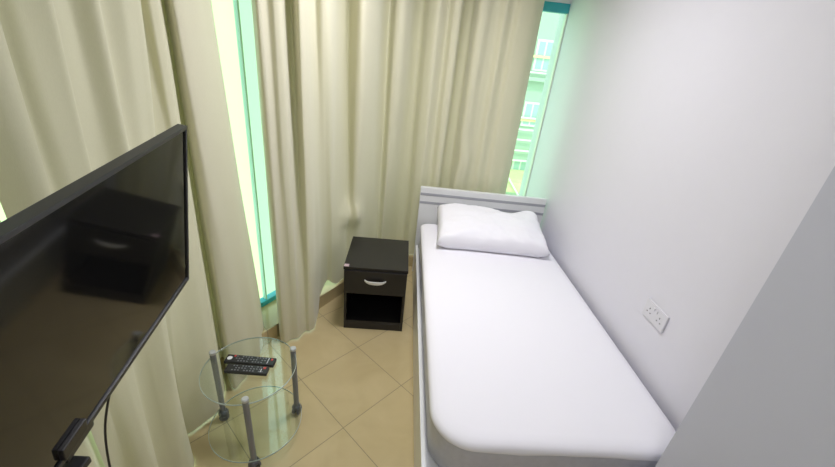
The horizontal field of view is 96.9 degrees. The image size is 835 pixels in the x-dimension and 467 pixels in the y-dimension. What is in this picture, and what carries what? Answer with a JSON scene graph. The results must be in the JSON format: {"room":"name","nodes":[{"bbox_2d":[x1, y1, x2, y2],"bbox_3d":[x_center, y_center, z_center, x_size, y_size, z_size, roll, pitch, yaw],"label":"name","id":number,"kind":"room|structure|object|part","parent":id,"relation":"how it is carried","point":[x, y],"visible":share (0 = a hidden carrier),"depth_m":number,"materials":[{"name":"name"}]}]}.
{"room":"bedroom","nodes":[
{"label":"bedroom","id":0,"kind":"room"},
{"bbox_2d":[188,266,413,466],"bbox_3d":[-0.195,1.124,1.677,2.380,0.100,4.650,5,26,-3],"label":"floor","id":1,"kind":"structure","parent":0,"point":[356,395],"depth_m":1.95,"materials":[{"name":"tile"}]},
{"bbox_2d":[63,456,91,466],"bbox_3d":[-0.611,0.871,0.865,0.250,0.973,0.240,5,26,-3],"label":"stand","id":2,"kind":"object","parent":1,"relation":"on","point":[76,461],"visible":0.51,"depth_m":0.68,"materials":[{"name":"black plastic"}]},
{"bbox_2d":[0,124,188,466],"bbox_3d":[-0.587,0.134,0.647,0.121,0.510,0.827,2,26,-9],"label":"television","id":3,"kind":"object","parent":2,"relation":"on","point":[89,270],"visible":1,"depth_m":0.62,"materials":[{"name":"black plastic"}]},
{"bbox_3d":[-0.608,0.363,0.654,0.010,0.030,0.060,10,28,-14],"label":"sensor panel","id":4,"kind":"part","parent":3,"relation":"part of","materials":[{"name":"black plastic"}]},
{"bbox_2d":[104,396,110,466],"bbox_3d":[-0.769,0.748,1.015,0.103,1.026,0.076,5,26,-3],"label":"cable","id":5,"kind":"object","parent":3,"relation":"hanging from","point":[108,400],"visible":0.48,"depth_m":0.90,"materials":[{"name":"black plastic"}]},
{"bbox_2d":[199,337,301,466],"bbox_3d":[-0.753,0.755,1.697,0.413,0.435,0.410,5,26,-3],"label":"side table","id":6,"kind":"object","parent":1,"relation":"on","point":[254,461],"visible":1,"depth_m":1.69,"materials":[{"name":"clear glass"}]},
{"bbox_3d":[-0.930,0.698,1.726,0.025,0.360,0.025,5,26,-3],"label":"leg","id":7,"kind":"part","parent":6,"relation":"part of","materials":[{"name":"grey paint"}]},
{"bbox_2d":[224,364,269,375],"bbox_3d":[-0.732,0.585,1.589,0.178,0.018,0.042,5,26,-2],"label":"remote control","id":8,"kind":"object","parent":6,"relation":"on","point":[230,368],"visible":1,"depth_m":1.58,"materials":[{"name":"black plastic"}]},
{"bbox_3d":[-0.693,0.819,1.528,0.025,0.360,0.025,5,26,-3],"label":"leg","id":9,"kind":"part","parent":6,"relation":"part of","materials":[{"name":"grey paint"}]},
{"bbox_2d":[224,354,276,367],"bbox_3d":[-0.738,0.562,1.635,0.215,0.018,0.045,5,26,-1],"label":"remote control","id":10,"kind":"object","parent":6,"relation":"on","point":[230,359],"visible":1,"depth_m":1.63,"materials":[{"name":"black plastic"}]},
{"bbox_3d":[-0.594,0.702,1.792,0.025,0.360,0.025,5,26,-3],"label":"leg","id":11,"kind":"part","parent":6,"relation":"part of","materials":[{"name":"grey paint"}]},
{"bbox_2d":[343,236,408,330],"bbox_3d":[-0.284,0.354,2.580,0.404,0.486,0.462,5,26,-3],"label":"nightstand","id":12,"kind":"object","parent":1,"relation":"on","point":[375,269],"visible":1,"depth_m":2.48,"materials":[{"name":"black laminate"}]},
{"bbox_3d":[-0.474,0.338,2.594,0.016,0.465,0.418,5,26,-3],"label":"panel","id":13,"kind":"part","parent":12,"relation":"part of","materials":[{"name":"black laminate"}]},
{"bbox_2d":[346,293,400,324],"bbox_3d":[-0.302,0.512,2.676,0.364,0.016,0.406,5,26,-3],"label":"shelf","id":14,"kind":"object","parent":12,"relation":"attached to","point":[363,309],"depth_m":2.60,"materials":[{"name":"black laminate"}]},
{"bbox_3d":[-0.266,0.309,2.318,0.136,0.021,0.029,5,26,-3],"label":"handle","id":15,"kind":"part","parent":12,"relation":"part of","materials":[{"name":"silver metal"}]},
{"bbox_3d":[-0.268,0.316,2.345,0.394,0.166,0.015,5,26,-3],"label":"drawer","id":16,"kind":"part","parent":12,"relation":"part of","materials":[{"name":"black laminate"}]},
{"bbox_3d":[-0.262,0.137,2.497,0.404,0.020,0.424,5,26,-3],"label":"panel","id":17,"kind":"part","parent":12,"relation":"part of","materials":[{"name":"black laminate"}]},
{"bbox_3d":[-0.096,0.369,2.615,0.016,0.465,0.418,5,26,-3],"label":"panel","id":18,"kind":"part","parent":12,"relation":"part of","materials":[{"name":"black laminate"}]},
{"bbox_2d":[412,186,657,466],"bbox_3d":[0.505,0.438,2.242,1.005,0.778,1.978,5,26,-3],"label":"bed","id":19,"kind":"object","parent":1,"relation":"on","point":[431,449],"visible":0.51,"depth_m":1.77,"materials":[{"name":"laminate"}]},
{"bbox_3d":[-0.004,0.636,2.282,0.020,0.290,1.893,5,26,-3],"label":"panel","id":20,"kind":"part","parent":19,"relation":"part of","materials":[{"name":"laminate"}]},
{"bbox_3d":[0.490,0.025,3.098,1.005,0.778,0.035,6,26,-1],"label":"headboard","id":21,"kind":"part","parent":19,"relation":"part of","materials":[{"name":"laminate"}]},
{"bbox_2d":[420,224,675,460],"bbox_3d":[0.517,0.373,2.170,0.967,0.051,1.896,5,26,-3],"label":"mattress","id":22,"kind":"object","parent":19,"relation":"on","point":[519,363],"visible":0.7,"depth_m":1.65,"materials":[{"name":"white fabric"}]},
{"bbox_2d":[436,203,549,257],"bbox_3d":[0.538,-0.040,2.731,0.817,0.203,0.497,5,26,-3],"label":"pillow","id":23,"kind":"object","parent":22,"relation":"on","point":[460,226],"visible":1,"depth_m":2.59,"materials":[{"name":"white fabric"}]},
{"bbox_2d":[545,0,571,3],"bbox_3d":[0.570,-2.015,2.713,1.243,0.455,0.080,5,26,-3],"label":"wall","id":24,"kind":"structure","parent":0,"point":[557,1],"depth_m":2.80,"materials":[{"name":"paint"}]},
{"bbox_2d":[523,1,570,195],"bbox_3d":[0.449,-0.879,3.245,1.243,2.065,0.055,5,26,-3],"label":"window","id":25,"kind":"structure","parent":24,"relation":"in","point":[551,7],"depth_m":2.98,"materials":[{"name":"green"}]},
{"bbox_3d":[0.545,-1.778,2.816,1.243,0.065,0.050,5,26,-3],"label":"frame","id":26,"kind":"part","parent":25,"relation":"part of","materials":[{"name":"teal metal"}]},
{"bbox_2d":[519,0,834,430],"bbox_3d":[1.153,-0.474,2.147,0.100,2.620,2.697,5,26,-3],"label":"wall","id":27,"kind":"structure","parent":0,"point":[683,146],"depth_m":1.56,"materials":[{"name":"paint"}]},
{"bbox_2d":[642,298,669,332],"bbox_3d":[1.058,0.363,1.649,0.012,0.086,0.146,5,26,-3],"label":"wall socket","id":28,"kind":"object","parent":27,"relation":"attached to","point":[652,311],"visible":1,"depth_m":1.64,"materials":[{"name":"white plastic"}]},
{"bbox_2d":[655,166,834,466],"bbox_3d":[1.069,0.553,-0.007,0.345,2.620,2.073,5,26,-3],"label":"wall","id":29,"kind":"structure","parent":0,"point":[768,400],"depth_m":0.88,"materials":[{"name":"paint"}]},
{"bbox_3d":[0.067,-1.321,0.513,2.580,0.100,4.870,5,26,-3],"label":"ceiling","id":30,"kind":"structure","parent":0,"visible":0},
{"bbox_2d":[0,220,104,466],"bbox_3d":[-0.870,0.378,-0.074,0.085,2.598,1.970,5,26,-3],"label":"curtain","id":31,"kind":"object","parent":30,"relation":"hanging from","point":[88,447],"visible":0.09,"depth_m":1.10,"materials":[{"name":"fabric"}]},
{"bbox_2d":[0,0,263,466],"bbox_3d":[-0.910,-0.305,1.340,0.200,2.599,1.237,5,26,-3],"label":"curtain","id":32,"kind":"object","parent":30,"relation":"hanging from","point":[84,84],"visible":0.73,"depth_m":1.26,"materials":[{"name":"fabric"}]},
{"bbox_2d":[251,0,544,341],"bbox_3d":[-0.120,-0.781,2.506,1.940,2.599,0.564,-14,32,-36],"label":"curtain","id":33,"kind":"object","parent":30,"relation":"hanging from","point":[365,105],"visible":0.83,"depth_m":2.50,"materials":[{"name":"fabric"}]},
{"bbox_3d":[-0.601,-1.742,1.884,1.137,0.455,1.773,5,26,-3],"label":"wall","id":34,"kind":"structure","parent":0,"visible":0},
{"bbox_2d":[233,0,275,307],"bbox_3d":[-0.707,-0.600,2.407,0.050,2.065,1.996,19,29,25],"label":"window","id":35,"kind":"structure","parent":34,"relation":"in","point":[266,299],"depth_m":2.06,"materials":[{"name":"green"}]},
{"bbox_3d":[-0.805,0.310,2.845,0.050,0.035,1.996,19,29,25],"label":"frame","id":36,"kind":"part","parent":35,"relation":"part of","materials":[{"name":"teal metal"}]},
{"bbox_2d":[220,254,413,373],"bbox_3d":[-0.676,0.885,1.833,1.539,0.100,5.224,17,28,21],"label":"trim","id":37,"kind":"structure","parent":34,"relation":"attached to","point":[330,291],"depth_m":2.45,"materials":[{"name":"tile"}]},
{"label":"outside","id":38,"kind":"structure","parent":0,"visible":0},
{"bbox_2d":[0,203,6,221],"bbox_3d":[-1.548,-4.479,33.902,120.000,0.100,55.000,5,26,-3],"label":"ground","id":39,"kind":"structure","parent":38,"point":[2,214],"depth_m":21.68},
{"bbox_2d":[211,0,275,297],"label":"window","id":40,"kind":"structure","parent":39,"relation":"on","point":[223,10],"depth_m":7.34,"materials":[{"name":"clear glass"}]},
{"bbox_2d":[506,12,559,194],"bbox_3d":[7.627,-3.172,16.300,15.500,14.500,8.129,5,26,-3],"label":"apartment building","id":41,"kind":"structure","parent":39,"relation":"on","point":[549,21],"depth_m":13.08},
{"bbox_3d":[3.198,-1.643,12.478,0.586,0.716,0.058,5,26,-3],"label":"rail","id":42,"kind":"part","parent":41,"relation":"part of","materials":[{"name":"white metal"}]},
{"bbox_3d":[3.803,-2.430,14.369,0.210,0.760,0.010,5,26,-3],"label":"pane","id":43,"kind":"part","parent":41,"relation":"part of","materials":[{"name":"teal"}]},
{"bbox_3d":[4.071,-2.409,14.384,0.210,0.760,0.010,5,26,-3],"label":"pane","id":44,"kind":"part","parent":41,"relation":"part of","materials":[{"name":"teal"}]},
{"bbox_3d":[4.007,-4.337,13.452,0.210,0.710,0.010,5,26,-3],"label":"pane","id":45,"kind":"part","parent":41,"relation":"part of","materials":[{"name":"teal"}]},
{"bbox_3d":[4.276,-4.315,13.467,0.210,0.710,0.010,5,26,-3],"label":"pane","id":46,"kind":"part","parent":41,"relation":"part of","materials":[{"name":"teal"}]},
{"bbox_3d":[4.193,-6.073,12.618,0.210,0.840,0.010,5,26,-3],"label":"pane","id":47,"kind":"part","parent":41,"relation":"part of","materials":[{"name":"teal"}]},
{"bbox_3d":[4.462,-6.051,12.633,0.210,0.840,0.010,5,26,-3],"label":"pane","id":48,"kind":"part","parent":41,"relation":"part of","materials":[{"name":"teal"}]}
]}

